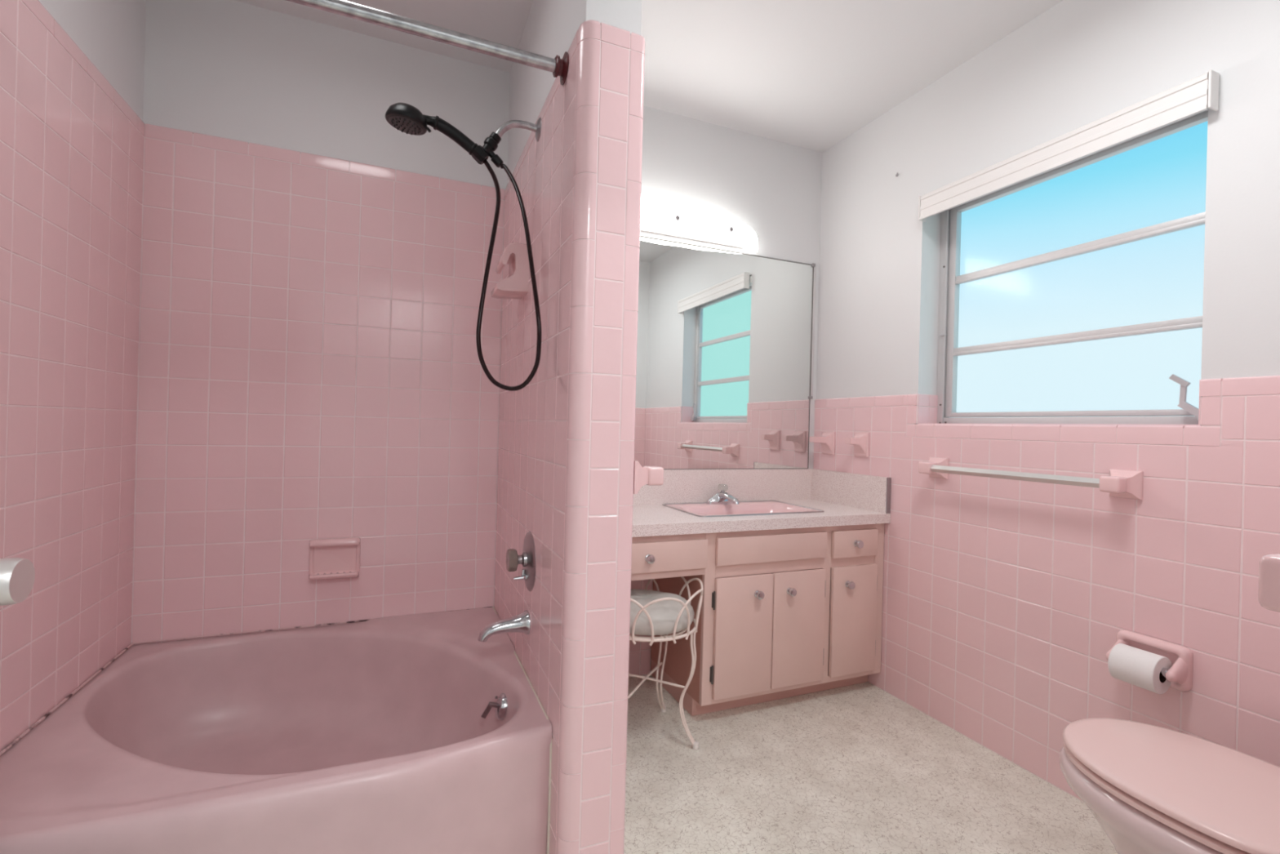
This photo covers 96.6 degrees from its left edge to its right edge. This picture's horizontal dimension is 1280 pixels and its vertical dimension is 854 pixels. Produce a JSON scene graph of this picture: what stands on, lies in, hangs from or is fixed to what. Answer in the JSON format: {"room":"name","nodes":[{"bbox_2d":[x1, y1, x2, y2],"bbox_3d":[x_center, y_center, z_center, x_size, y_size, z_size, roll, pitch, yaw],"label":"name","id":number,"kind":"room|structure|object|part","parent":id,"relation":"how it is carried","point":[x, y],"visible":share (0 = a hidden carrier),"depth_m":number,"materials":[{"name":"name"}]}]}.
{"room":"bathroom","nodes":[
{"label":"bathroom","id":0,"kind":"room"},
{"bbox_2d":[0,0,146,751],"bbox_3d":[-1.280,-0.190,0.848,0.150,2.500,2.280,2,0,-23],"label":"wall","id":1,"kind":"structure","parent":0,"point":[72,72],"depth_m":1.44,"materials":[{"name":"pink tile"}]},
{"bbox_2d":[284,0,568,84],"bbox_3d":[-0.716,-0.918,1.218,1.141,0.074,0.074,2,0,-23],"label":"curtain rod","id":2,"kind":"object","parent":1,"relation":"attached to","point":[557,66],"visible":1,"depth_m":1.31,"materials":[{"name":"metal"}]},
{"bbox_2d":[130,0,822,676],"bbox_3d":[-0.389,-0.167,2.422,3.014,2.500,0.168,2,0,-23],"label":"wall","id":3,"kind":"structure","parent":0,"point":[313,268],"depth_m":2.04,"materials":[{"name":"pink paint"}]},
{"bbox_2d":[308,537,360,580],"bbox_3d":[-1.090,0.470,2.034,0.163,0.141,0.050,2,0,-23],"label":"soap dish","id":4,"kind":"object","parent":3,"relation":"attached to","point":[331,557],"visible":1,"depth_m":2.04,"materials":[{"name":"pink ceramic"}]},
{"bbox_2d":[308,569,359,580],"bbox_3d":[-1.091,0.529,2.034,0.157,0.022,0.050,1,0,-23],"label":"tray","id":5,"kind":"object","parent":4,"relation":"on","point":[313,575],"depth_m":2.03,"materials":[{"name":"pink ceramic"}]},
{"bbox_2d":[640,194,757,251],"bbox_3d":[0.142,-0.912,2.497,0.934,0.144,0.106,2,0,-23],"label":"vanity light","id":6,"kind":"object","parent":3,"relation":"attached to","point":[668,216],"visible":0.62,"depth_m":2.51,"materials":[{"name":"white glass"}]},
{"bbox_3d":[0.123,-0.889,2.541,0.800,0.070,0.012,1,0,-23],"label":"plate","id":7,"kind":"part","parent":6,"relation":"part of","materials":[{"name":"white metal"}]},
{"bbox_2d":[633,468,815,504],"bbox_3d":[0.228,0.289,2.593,1.400,0.191,0.019,1,0,-23],"label":"backsplash","id":8,"kind":"structure","parent":3,"relation":"attached to","point":[679,486],"depth_m":2.66,"materials":[{"name":"laminate"}]},
{"bbox_2d":[634,235,816,469],"bbox_3d":[0.240,-0.320,2.595,1.363,1.028,0.014,2,0,-23],"label":"wall mirror","id":9,"kind":"object","parent":3,"relation":"attached to","point":[725,349],"visible":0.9,"depth_m":2.66,"materials":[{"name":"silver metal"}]},
{"bbox_2d":[493,0,644,853],"bbox_3d":[-0.302,-0.165,1.867,0.159,2.500,1.160,2,0,-23],"label":"wall","id":10,"kind":"structure","parent":0,"point":[566,437],"depth_m":1.35,"materials":[{"name":"pink tile"}]},
{"bbox_2d":[477,609,530,641],"bbox_3d":[-0.398,0.579,1.661,0.143,0.073,0.072,2,0,-23],"label":"tub spout","id":11,"kind":"object","parent":10,"relation":"attached to","point":[521,623],"visible":1,"depth_m":1.65,"materials":[{"name":"silver metal"}]},
{"bbox_2d":[471,117,541,167],"bbox_3d":[-0.393,-0.842,1.673,0.192,0.170,0.066,2,0,-23],"label":"shower arm","id":12,"kind":"object","parent":10,"relation":"attached to","point":[480,153],"visible":1,"depth_m":1.65,"materials":[{"name":"silver metal"}]},
{"bbox_2d":[385,102,541,391],"bbox_3d":[-0.482,-0.488,1.595,0.447,0.773,0.156,1,0,-1],"label":"shower","id":13,"kind":"object","parent":12,"relation":"attached to","point":[406,118],"visible":0.98,"depth_m":1.58,"materials":[{"name":"black plastic"}]},
{"bbox_3d":[-0.643,-0.828,1.568,0.089,0.020,0.090,1,0,-23],"label":"nozzle plate","id":14,"kind":"part","parent":13,"relation":"part of","materials":[{"name":"grey plastic"}]},
{"bbox_3d":[-0.533,-0.825,1.614,0.154,0.088,0.037,1,0,-23],"label":"handle","id":15,"kind":"part","parent":13,"relation":"part of","materials":[{"name":"black plastic"}]},
{"bbox_2d":[490,242,528,299],"bbox_3d":[-0.420,-0.500,1.838,0.098,0.156,0.124,2,0,-23],"label":"soap dish","id":16,"kind":"object","parent":10,"relation":"attached to","point":[515,286],"visible":0.99,"depth_m":1.79,"materials":[{"name":"pink ceramic"}]},
{"bbox_2d":[506,531,535,591],"bbox_3d":[-0.357,0.396,1.676,0.065,0.174,0.174,2,0,-23],"label":"shower valve","id":17,"kind":"object","parent":10,"relation":"attached to","point":[527,558],"visible":1,"depth_m":1.65,"materials":[{"name":"silver metal"}]},
{"bbox_3d":[-0.374,0.390,1.669,0.029,0.062,0.062,1,0,-23],"label":"knob","id":18,"kind":"part","parent":17,"relation":"part of","materials":[{"name":"beige plastic"}]},
{"bbox_3d":[-0.353,0.436,1.678,0.036,0.034,0.022,1,0,-23],"label":"diverter lever","id":19,"kind":"part","parent":17,"relation":"part of","materials":[{"name":"silver metal"}]},
{"bbox_3d":[-0.349,0.390,1.680,0.030,0.044,0.044,1,0,-23],"label":"stem","id":20,"kind":"part","parent":17,"relation":"part of","materials":[{"name":"silver metal"}]},
{"bbox_2d":[633,460,663,493],"bbox_3d":[-0.106,0.119,1.703,0.086,0.080,0.690,2,0,-23],"label":"towel bar","id":21,"kind":"object","parent":10,"relation":"attached to","point":[645,475],"visible":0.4,"depth_m":1.40,"materials":[{"name":"pink ceramic"}]},
{"bbox_2d":[233,0,1062,152],"bbox_3d":[0.090,-1.455,1.362,3.014,0.100,2.470,2,0,-23],"label":"ceiling","id":22,"kind":"structure","parent":0,"point":[809,74],"depth_m":2.08,"materials":[{"name":"white paint"}]},
{"bbox_2d":[623,674,1117,853],"bbox_3d":[0.023,1.144,1.361,3.014,0.100,2.470,2,0,-23],"label":"floor","id":23,"kind":"structure","parent":0,"point":[858,768],"depth_m":1.76,"materials":[{"name":"plastic"}]},
{"bbox_2d":[0,606,551,853],"bbox_3d":[-0.916,0.887,1.586,1.143,0.362,1.017,2,0,-23],"label":"bathtub","id":24,"kind":"object","parent":23,"relation":"on","point":[414,733],"visible":1,"depth_m":1.39,"materials":[{"name":"pink ceramic"}]},
{"bbox_3d":[-0.431,0.814,1.642,0.051,0.044,0.016,1,0,-17],"label":"trip lever","id":25,"kind":"part","parent":24,"relation":"part of","materials":[{"name":"silver metal"}]},
{"bbox_3d":[-0.400,0.809,1.651,0.039,0.074,0.075,1,0,-23],"label":"overflow plate","id":26,"kind":"part","parent":24,"relation":"part of","materials":[{"name":"silver metal"}]},
{"bbox_2d":[627,576,703,750],"bbox_3d":[0.023,0.821,2.023,0.393,0.545,0.393,2,0,-23],"label":"vanity stool","id":27,"kind":"object","parent":23,"relation":"on","point":[652,612],"visible":0.56,"depth_m":1.94,"materials":[{"name":"beige metal"}]},
{"bbox_2d":[629,588,694,635],"bbox_3d":[0.028,0.642,2.023,0.330,0.094,0.329,1,0,-23],"label":"seat cushion","id":28,"kind":"object","parent":27,"relation":"on","point":[659,618],"depth_m":1.91,"materials":[{"name":"grey fabric"}]},
{"bbox_3d":[0.081,0.890,2.170,0.043,0.393,0.062,1,0,37],"label":"leg","id":29,"kind":"part","parent":27,"relation":"part of","materials":[{"name":"beige metal"}]},
{"bbox_3d":[0.168,0.892,1.962,0.062,0.393,0.043,1,0,37],"label":"leg","id":30,"kind":"part","parent":27,"relation":"part of","materials":[{"name":"beige metal"}]},
{"bbox_2d":[631,523,884,715],"bbox_3d":[0.313,0.744,2.364,1.395,0.714,0.514,2,0,-23],"label":"vanity cabinet","id":31,"kind":"object","parent":23,"relation":"on","point":[788,612],"visible":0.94,"depth_m":2.22,"materials":[{"name":"paint"}]},
{"bbox_3d":[0.034,0.458,1.980,0.033,0.033,0.028,1,0,-23],"label":"knob","id":32,"kind":"part","parent":31,"relation":"part of","materials":[{"name":"silver metal"}]},
{"bbox_3d":[0.025,0.457,2.001,0.477,0.106,0.018,1,0,-23],"label":"drawer","id":33,"kind":"part","parent":31,"relation":"part of","materials":[{"name":"paint"}]},
{"bbox_3d":[0.150,0.705,2.326,0.018,0.645,0.442,1,0,-23],"label":"panel","id":34,"kind":"part","parent":31,"relation":"part of","materials":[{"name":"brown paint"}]},
{"bbox_3d":[0.391,0.788,2.159,0.251,0.448,0.018,1,0,-23],"label":"door","id":35,"kind":"part","parent":31,"relation":"part of","materials":[{"name":"paint"}]},
{"bbox_3d":[0.452,0.635,2.157,0.033,0.033,0.028,1,0,-23],"label":"knob","id":36,"kind":"part","parent":31,"relation":"part of","materials":[{"name":"silver metal"}]},
{"bbox_2d":[631,468,891,537],"bbox_3d":[0.321,0.291,2.372,1.400,0.192,0.499,2,0,-23],"label":"countertop","id":37,"kind":"structure","parent":31,"relation":"on","point":[846,499],"depth_m":2.54,"materials":[{"name":"laminate"}]},
{"bbox_2d":[706,484,739,504],"bbox_3d":[0.367,0.302,2.539,0.140,0.089,0.164,1,0,5],"label":"faucet","id":38,"kind":"object","parent":37,"relation":"on","point":[722,497],"visible":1,"depth_m":2.55,"materials":[{"name":"silver metal"}]},
{"bbox_3d":[0.377,0.275,2.588,0.045,0.034,0.045,1,0,-23],"label":"handle","id":39,"kind":"part","parent":38,"relation":"part of","materials":[{"name":"white plastic"}]},
{"bbox_3d":[0.395,0.313,2.518,0.052,0.043,0.141,1,0,-23],"label":"spout","id":40,"kind":"part","parent":38,"relation":"part of","materials":[{"name":"silver metal"}]},
{"bbox_2d":[662,500,824,516],"bbox_3d":[0.437,0.410,2.457,0.608,0.129,0.367,2,0,-23],"label":"sink","id":41,"kind":"object","parent":37,"relation":"in","point":[753,507],"visible":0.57,"depth_m":2.53,"materials":[{"name":"pink ceramic"}]},
{"bbox_3d":[0.517,0.468,2.208,0.507,0.104,0.018,1,0,-23],"label":"drawer","id":42,"kind":"part","parent":31,"relation":"part of","materials":[{"name":"paint"}]},
{"bbox_3d":[0.590,0.641,2.216,0.033,0.033,0.028,1,0,-23],"label":"knob","id":43,"kind":"part","parent":31,"relation":"part of","materials":[{"name":"silver metal"}]},
{"bbox_3d":[0.625,0.793,2.257,0.249,0.446,0.018,1,0,-23],"label":"door","id":44,"kind":"part","parent":31,"relation":"part of","materials":[{"name":"paint"}]},
{"bbox_3d":[0.859,0.645,2.329,0.033,0.033,0.028,1,0,-23],"label":"knob","id":45,"kind":"part","parent":31,"relation":"part of","materials":[{"name":"silver metal"}]},
{"bbox_3d":[0.886,0.798,2.366,0.234,0.446,0.018,1,0,-23],"label":"door","id":46,"kind":"part","parent":31,"relation":"part of","materials":[{"name":"paint"}]},
{"bbox_3d":[0.892,0.482,2.366,0.234,0.111,0.018,1,0,-23],"label":"drawer","id":47,"kind":"part","parent":31,"relation":"part of","materials":[{"name":"paint"}]},
{"bbox_3d":[0.900,0.481,2.344,0.033,0.033,0.028,1,0,-23],"label":"knob","id":48,"kind":"part","parent":31,"relation":"part of","materials":[{"name":"silver metal"}]},
{"bbox_2d":[1059,717,1279,853],"bbox_3d":[1.205,0.757,1.073,0.490,0.734,0.718,2,0,-23],"label":"toilet","id":49,"kind":"object","parent":23,"relation":"on","point":[1151,788],"visible":1,"depth_m":1.15,"materials":[{"name":"pink ceramic"}]},
{"bbox_3d":[1.176,0.941,1.130,0.420,0.364,0.594,1,0,-23],"label":"bowl","id":50,"kind":"part","parent":49,"relation":"part of","materials":[{"name":"pink ceramic"}]},
{"bbox_3d":[1.157,0.746,1.188,0.406,0.025,0.450,1,0,-23],"label":"seat","id":51,"kind":"part","parent":49,"relation":"part of","materials":[{"name":"pink plastic"}]},
{"bbox_2d":[813,0,1279,801],"bbox_3d":[1.371,-0.121,1.914,0.160,2.500,2.470,2,0,-23],"label":"wall","id":52,"kind":"structure","parent":0,"point":[1005,602],"depth_m":1.79,"materials":[{"name":"pink tile"}]},
{"bbox_2d":[809,431,835,454],"bbox_3d":[0.871,0.076,2.751,0.104,0.112,0.084,2,0,-23],"label":"robe hook","id":53,"kind":"object","parent":52,"relation":"attached to","point":[827,440],"visible":1,"depth_m":2.74,"materials":[{"name":"pink ceramic"}]},
{"bbox_3d":[0.913,0.077,2.769,0.012,0.112,0.084,1,0,-23],"label":"mounting plate","id":54,"kind":"part","parent":53,"relation":"part of","materials":[{"name":"pink ceramic"}]},
{"bbox_2d":[844,431,869,457],"bbox_3d":[0.962,0.079,2.555,0.088,0.112,0.084,2,0,-23],"label":"robe hook","id":55,"kind":"object","parent":52,"relation":"attached to","point":[860,441],"visible":1,"depth_m":2.54,"materials":[{"name":"pink ceramic"}]},
{"bbox_3d":[0.997,0.080,2.570,0.012,0.112,0.084,1,0,-23],"label":"mounting plate","id":56,"kind":"part","parent":55,"relation":"part of","materials":[{"name":"pink ceramic"}]},
{"bbox_2d":[918,457,1143,499],"bbox_3d":[1.235,0.160,1.901,0.086,0.080,0.695,2,0,-23],"label":"towel bar","id":57,"kind":"object","parent":52,"relation":"attached to","point":[1128,484],"visible":1,"depth_m":1.73,"materials":[{"name":"pink ceramic"}]},
{"bbox_3d":[1.116,0.157,2.184,0.086,0.080,0.080,1,0,-23],"label":"post","id":58,"kind":"part","parent":57,"relation":"part of","materials":[{"name":"pink ceramic"}]},
{"bbox_3d":[1.355,0.163,1.617,0.086,0.080,0.080,1,0,-23],"label":"post","id":59,"kind":"part","parent":57,"relation":"part of","materials":[{"name":"pink ceramic"}]},
{"bbox_3d":[1.345,-0.006,1.923,0.108,0.006,0.886,1,0,-23],"label":"window sill","id":60,"kind":"part","parent":52,"relation":"part of","materials":[{"name":"pink tile"}]},
{"bbox_2d":[936,109,1208,424],"bbox_3d":[1.397,-0.452,1.940,0.089,0.896,0.886,2,0,-23],"label":"window","id":61,"kind":"structure","parent":52,"relation":"in","point":[950,278],"depth_m":1.97,"materials":[{"name":"silver metal"}]},
{"bbox_2d":[918,69,1219,222],"bbox_3d":[1.327,-0.869,1.888,0.095,0.099,0.899,2,0,-23],"label":"window blind","id":62,"kind":"object","parent":61,"relation":"attached to","point":[1199,94],"visible":1,"depth_m":1.73,"materials":[{"name":"white"}]},
{"bbox_3d":[1.343,-0.877,1.913,0.046,0.041,0.866,1,0,-23],"label":"head rail","id":63,"kind":"part","parent":62,"relation":"part of","materials":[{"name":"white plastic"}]},
{"bbox_3d":[1.523,-0.082,1.574,0.035,0.130,0.092,2,0,-40],"label":"crank handle","id":64,"kind":"part","parent":61,"relation":"part of","materials":[{"name":"silver metal"}]},
{"bbox_2d":[1105,629,1193,691],"bbox_3d":[1.375,0.636,1.550,0.080,0.117,0.166,2,0,-23],"label":"toilet paper holder","id":65,"kind":"object","parent":52,"relation":"attached to","point":[1181,657],"visible":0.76,"depth_m":1.51,"materials":[{"name":"pink ceramic"}]},
{"bbox_3d":[1.347,0.636,1.612,0.076,0.090,0.026,1,0,-23],"label":"arm","id":66,"kind":"part","parent":65,"relation":"part of","materials":[{"name":"pink ceramic"}]},
{"bbox_2d":[1107,643,1172,693],"bbox_3d":[1.353,0.652,1.543,0.097,0.097,0.102,2,0,-23],"label":"toilet paper roll","id":67,"kind":"object","parent":65,"relation":"hanging from","point":[1133,665],"visible":0.94,"depth_m":1.51,"materials":[{"name":"white paper"}]},
{"bbox_3d":[1.399,0.637,1.486,0.076,0.090,0.026,1,0,-23],"label":"arm","id":68,"kind":"part","parent":65,"relation":"part of","materials":[{"name":"pink ceramic"}]},
{"bbox_3d":[0.436,-0.146,0.262,2.861,2.500,0.148,2,0,-23],"label":"wall","id":69,"kind":"structure","parent":0,"visible":0},
{"bbox_2d":[0,557,35,605],"bbox_3d":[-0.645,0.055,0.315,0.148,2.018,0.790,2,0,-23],"label":"door knob","id":70,"kind":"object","parent":69,"relation":"in","point":[17,575],"depth_m":0.65,"materials":[{"name":"white paint"}]},
{"bbox_2d":[1257,553,1279,612],"bbox_3d":[0.751,0.133,0.524,0.530,0.080,0.086,2,0,-23],"label":"towel bar","id":71,"kind":"object","parent":69,"relation":"attached to","point":[1268,598],"visible":1,"depth_m":0.46,"materials":[{"name":"pink ceramic"}]}
]}

